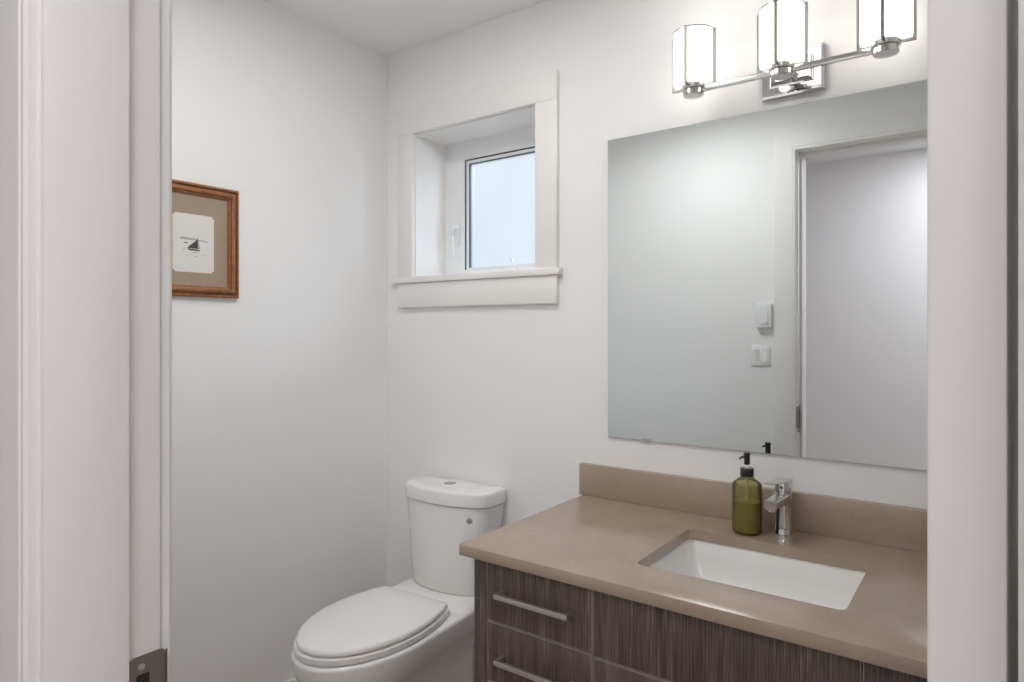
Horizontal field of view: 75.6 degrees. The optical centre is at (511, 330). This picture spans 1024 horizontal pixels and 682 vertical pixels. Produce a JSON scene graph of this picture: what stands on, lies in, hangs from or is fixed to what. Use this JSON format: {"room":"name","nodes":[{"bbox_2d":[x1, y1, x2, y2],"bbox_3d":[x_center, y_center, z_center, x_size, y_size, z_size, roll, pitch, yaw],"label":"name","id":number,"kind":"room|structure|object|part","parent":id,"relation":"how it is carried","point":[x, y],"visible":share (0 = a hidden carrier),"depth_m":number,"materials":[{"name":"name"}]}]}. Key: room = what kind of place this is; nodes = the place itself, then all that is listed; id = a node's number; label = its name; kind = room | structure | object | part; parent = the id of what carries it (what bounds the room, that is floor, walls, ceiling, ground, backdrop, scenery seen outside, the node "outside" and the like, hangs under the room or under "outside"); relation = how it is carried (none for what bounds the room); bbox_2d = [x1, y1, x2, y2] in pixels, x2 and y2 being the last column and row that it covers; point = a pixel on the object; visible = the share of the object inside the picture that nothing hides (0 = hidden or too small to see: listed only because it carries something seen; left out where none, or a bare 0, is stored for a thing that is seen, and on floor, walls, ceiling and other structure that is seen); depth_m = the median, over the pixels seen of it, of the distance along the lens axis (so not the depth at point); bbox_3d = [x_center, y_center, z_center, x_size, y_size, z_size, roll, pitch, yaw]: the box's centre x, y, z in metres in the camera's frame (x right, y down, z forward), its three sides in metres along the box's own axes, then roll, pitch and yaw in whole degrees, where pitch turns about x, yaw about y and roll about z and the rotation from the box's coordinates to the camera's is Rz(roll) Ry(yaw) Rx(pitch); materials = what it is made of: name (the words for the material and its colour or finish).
{"room":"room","nodes":[
{"label":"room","id":0,"kind":"room"},
{"bbox_2d":[172,0,386,681],"bbox_3d":[-0.916,0.107,2.143,0.120,2.385,1.659,0,0,36],"label":"wall","id":1,"kind":"structure","parent":0,"point":[279,389],"depth_m":2.21,"materials":[{"name":"white paint"}]},
{"bbox_2d":[172,179,238,298],"bbox_3d":[-0.952,-0.272,1.977,0.017,0.340,0.287,0,0,36],"label":"framed print","id":2,"kind":"object","parent":1,"relation":"attached to","point":[205,218],"visible":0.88,"depth_m":2.01,"materials":[{"name":"brown wood"}]},
{"bbox_2d":[286,677,296,681],"bbox_3d":[-0.921,1.246,2.023,0.014,0.107,1.458,0,0,36],"label":"baseboard","id":3,"kind":"structure","parent":1,"relation":"attached to","point":[294,678],"depth_m":2.25,"materials":[{"name":"white paint"}]},
{"bbox_2d":[262,0,546,56],"bbox_3d":[0.003,-1.135,1.469,2.402,0.100,1.659,0,0,36],"label":"ceiling","id":4,"kind":"structure","parent":0,"point":[387,28],"depth_m":2.28,"materials":[{"name":"white paint"}]},
{"bbox_2d":[387,0,926,664],"bbox_3d":[0.435,0.107,2.057,2.162,2.385,0.200,0,0,36],"label":"wall","id":5,"kind":"structure","parent":0,"point":[514,398],"depth_m":2.12,"materials":[{"name":"white paint"}]},
{"bbox_2d":[392,69,562,307],"bbox_3d":[-0.083,-0.466,2.437,0.764,0.756,0.255,0,0,36],"label":"window","id":6,"kind":"structure","parent":5,"relation":"in","point":[478,171],"depth_m":2.48,"materials":[{"name":"white paint"}]},
{"bbox_3d":[-0.406,-0.477,2.538,0.076,0.544,0.018,0,0,36],"label":"casing","id":7,"kind":"part","parent":6,"relation":"part of","materials":[{"name":"white paint"}]},
{"bbox_3d":[-0.229,-0.358,2.605,0.029,0.116,0.017,0,0,-39],"label":"lock lever","id":8,"kind":"part","parent":6,"relation":"part of","materials":[{"name":"white plastic"}]},
{"bbox_3d":[-0.215,-0.380,2.614,0.016,0.090,0.007,0,0,36],"label":"lock handle","id":9,"kind":"part","parent":6,"relation":"part of","materials":[{"name":"white plastic"}]},
{"bbox_3d":[-0.144,-0.796,2.346,0.725,0.094,0.018,0,0,36],"label":"head casing","id":10,"kind":"part","parent":6,"relation":"part of","materials":[{"name":"white paint"}]},
{"bbox_3d":[-0.024,-0.469,2.515,0.582,0.573,0.060,0,0,36],"label":"frame","id":11,"kind":"part","parent":6,"relation":"part of","materials":[{"name":"white plastic"}]},
{"bbox_3d":[-0.028,-0.453,2.509,0.352,0.428,0.034,0,0,36],"label":"sash","id":12,"kind":"part","parent":6,"relation":"part of","materials":[{"name":"glass"}]},
{"bbox_3d":[-0.029,-0.450,2.507,0.321,0.407,0.006,0,0,36],"label":"pane","id":13,"kind":"part","parent":6,"relation":"part of","materials":[{"name":"clear glass"}]},
{"bbox_3d":[0.005,-0.242,2.420,0.029,0.051,0.017,0,0,-23],"label":"crank handle","id":14,"kind":"part","parent":6,"relation":"part of","materials":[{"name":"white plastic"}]},
{"bbox_3d":[0.114,-0.477,2.157,0.084,0.544,0.018,0,0,36],"label":"casing","id":15,"kind":"part","parent":6,"relation":"part of","materials":[{"name":"white paint"}]},
{"bbox_2d":[579,462,926,552],"bbox_3d":[0.713,0.466,1.717,1.232,0.098,0.018,0,0,36],"label":"backsplash","id":16,"kind":"structure","parent":5,"relation":"attached to","point":[897,526],"depth_m":1.74,"materials":[{"name":"beige stone"}]},
{"bbox_2d":[608,80,926,469],"bbox_3d":[0.726,-0.126,1.713,1.067,0.916,0.009,0,0,36],"label":"wall mirror","id":17,"kind":"object","parent":5,"relation":"attached to","point":[767,269],"visible":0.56,"depth_m":1.73,"materials":[{"name":"clear glass"}]},
{"bbox_2d":[672,0,916,101],"bbox_3d":[0.680,-0.700,1.646,0.567,0.183,0.171,0,0,36],"label":"vanity light","id":18,"kind":"object","parent":5,"relation":"attached to","point":[789,67],"visible":1,"depth_m":1.60,"materials":[{"name":"silver metal"}]},
{"bbox_3d":[0.484,-0.723,1.757,0.105,0.134,0.105,0,0,36],"label":"lamp shade","id":19,"kind":"part","parent":18,"relation":"part of","materials":[{"name":"white glass"}]},
{"bbox_3d":[0.665,-0.723,1.624,0.105,0.134,0.105,0,0,36],"label":"lamp shade","id":20,"kind":"part","parent":18,"relation":"part of","materials":[{"name":"white glass"}]},
{"bbox_3d":[0.689,-0.656,1.656,0.048,0.050,0.077,0,0,36],"label":"support arm","id":21,"kind":"part","parent":18,"relation":"part of","materials":[{"name":"silver metal"}]},
{"bbox_3d":[0.846,-0.723,1.492,0.105,0.134,0.105,0,0,36],"label":"lamp shade","id":22,"kind":"part","parent":18,"relation":"part of","materials":[{"name":"white glass"}]},
{"bbox_3d":[-0.030,1.340,1.423,2.402,0.080,1.773,0,0,36],"label":"floor","id":23,"kind":"structure","parent":0,"visible":0},
{"bbox_2d":[291,475,505,681],"bbox_3d":[-0.367,0.915,2.058,0.374,0.770,0.716,0,0,33],"label":"toilet","id":24,"kind":"object","parent":23,"relation":"on","point":[418,628],"visible":0.97,"depth_m":2.07,"materials":[{"name":"white ceramic"}]},
{"bbox_3d":[-0.432,0.880,1.948,0.348,0.019,0.454,0,0,32],"label":"seat","id":25,"kind":"part","parent":24,"relation":"part of","materials":[{"name":"white plastic"}]},
{"bbox_3d":[-0.431,0.858,1.950,0.338,0.019,0.441,0,0,32],"label":"seat lid","id":26,"kind":"part","parent":24,"relation":"part of","materials":[{"name":"white plastic"}]},
{"bbox_3d":[-0.375,1.095,2.039,0.364,0.409,0.676,0,0,32],"label":"bowl","id":27,"kind":"part","parent":24,"relation":"part of","materials":[{"name":"white ceramic"}]},
{"bbox_3d":[-0.216,0.560,2.288,0.373,0.051,0.166,0,0,33],"label":"tank lid","id":28,"kind":"part","parent":24,"relation":"part of","materials":[{"name":"white ceramic"}]},
{"bbox_3d":[-0.216,0.734,2.288,0.363,0.293,0.157,0,0,33],"label":"tank","id":29,"kind":"part","parent":24,"relation":"part of","materials":[{"name":"white ceramic"}]},
{"bbox_2d":[474,559,926,681],"bbox_3d":[0.539,0.921,1.470,1.158,0.758,0.622,0,0,36],"label":"vanity cabinet","id":30,"kind":"object","parent":23,"relation":"on","point":[528,627],"visible":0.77,"depth_m":1.37,"materials":[{"name":"laminate"}]},
{"bbox_3d":[0.093,0.921,1.809,0.036,0.758,0.572,0,0,36],"label":"panel","id":31,"kind":"part","parent":30,"relation":"part of","materials":[{"name":"laminate"}]},
{"bbox_3d":[0.046,0.762,1.467,0.197,0.011,0.035,0,0,36],"label":"bar pull","id":32,"kind":"part","parent":30,"relation":"part of","materials":[{"name":"silver metal"}]},
{"bbox_3d":[0.046,0.610,1.467,0.197,0.011,0.035,0,0,36],"label":"bar pull","id":33,"kind":"part","parent":30,"relation":"part of","materials":[{"name":"silver metal"}]},
{"bbox_3d":[0.060,0.759,1.490,0.282,0.138,0.019,0,0,36],"label":"drawer","id":34,"kind":"part","parent":30,"relation":"part of","materials":[{"name":"laminate"}]},
{"bbox_3d":[0.060,0.616,1.490,0.282,0.136,0.019,0,0,36],"label":"drawer","id":35,"kind":"part","parent":30,"relation":"part of","materials":[{"name":"laminate"}]},
{"bbox_3d":[0.279,0.942,1.330,0.250,0.496,0.019,0,0,36],"label":"cabinet door","id":36,"kind":"part","parent":30,"relation":"part of","materials":[{"name":"laminate"}]},
{"bbox_2d":[459,462,926,678],"bbox_3d":[0.539,0.479,1.479,1.232,0.124,0.607,0,0,36],"label":"countertop","id":37,"kind":"structure","parent":30,"relation":"on","point":[606,539],"depth_m":1.54,"materials":[{"name":"beige stone"}]},
{"bbox_2d":[732,452,761,535],"bbox_3d":[0.600,0.413,1.684,0.072,0.202,0.072,0,0,36],"label":"soap dispenser","id":38,"kind":"object","parent":37,"relation":"on","point":[746,511],"visible":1,"depth_m":1.67,"materials":[{"name":"green glass"}]},
{"bbox_2d":[649,539,865,609],"bbox_3d":[0.537,0.612,1.464,0.464,0.139,0.366,0,0,36],"label":"sink basin","id":39,"kind":"object","parent":37,"relation":"in","point":[824,585],"visible":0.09,"depth_m":1.59,"materials":[{"name":"white ceramic"}]},
{"bbox_2d":[764,477,792,535],"bbox_3d":[0.657,0.439,1.631,0.045,0.152,0.152,0,0,36],"label":"faucet","id":40,"kind":"object","parent":37,"relation":"on","point":[779,503],"visible":1,"depth_m":1.65,"materials":[{"name":"silver metal"}]},
{"bbox_3d":[0.657,0.428,1.631,0.037,0.041,0.131,0,0,36],"label":"spout","id":41,"kind":"part","parent":40,"relation":"part of","materials":[{"name":"silver metal"}]},
{"bbox_3d":[0.655,0.373,1.628,0.039,0.021,0.147,0,0,36],"label":"lever","id":42,"kind":"part","parent":40,"relation":"part of","materials":[{"name":"silver metal"}]},
{"bbox_3d":[0.703,0.616,1.019,0.282,0.136,0.019,0,0,36],"label":"drawer","id":43,"kind":"part","parent":30,"relation":"part of","materials":[{"name":"laminate"}]},
{"bbox_3d":[0.177,0.108,0.242,5.200,2.385,0.114,0,0,36],"label":"wall","id":44,"kind":"structure","parent":0,"visible":0},
{"bbox_2d":[0,0,1023,681],"bbox_3d":[-0.113,0.184,0.459,0.960,2.231,0.142,0,0,36],"label":"trim","id":45,"kind":"structure","parent":44,"relation":"attached to","point":[86,85],"depth_m":0.66,"materials":[{"name":"white paint"}]},
{"bbox_3d":[-0.500,0.184,0.661,0.095,2.231,0.010,0,0,36],"label":"casing","id":46,"kind":"part","parent":45,"relation":"part of","materials":[{"name":"white paint"}]},
{"bbox_3d":[-0.395,0.412,0.715,0.001,0.125,0.038,0,0,36],"label":"strike plate","id":47,"kind":"part","parent":45,"relation":"part of","materials":[{"name":"silver metal"}]},
{"bbox_3d":[-0.425,0.184,0.765,0.095,2.231,0.017,0,0,36],"label":"casing","id":48,"kind":"part","parent":45,"relation":"part of","materials":[{"name":"white paint"}]},
{"bbox_2d":[927,0,1017,681],"bbox_3d":[0.434,0.230,0.588,0.114,2.116,0.734,0,0,38],"label":"door","id":49,"kind":"structure","parent":44,"relation":"in","point":[972,45],"depth_m":0.30,"materials":[{"name":"white paint"}]}
]}

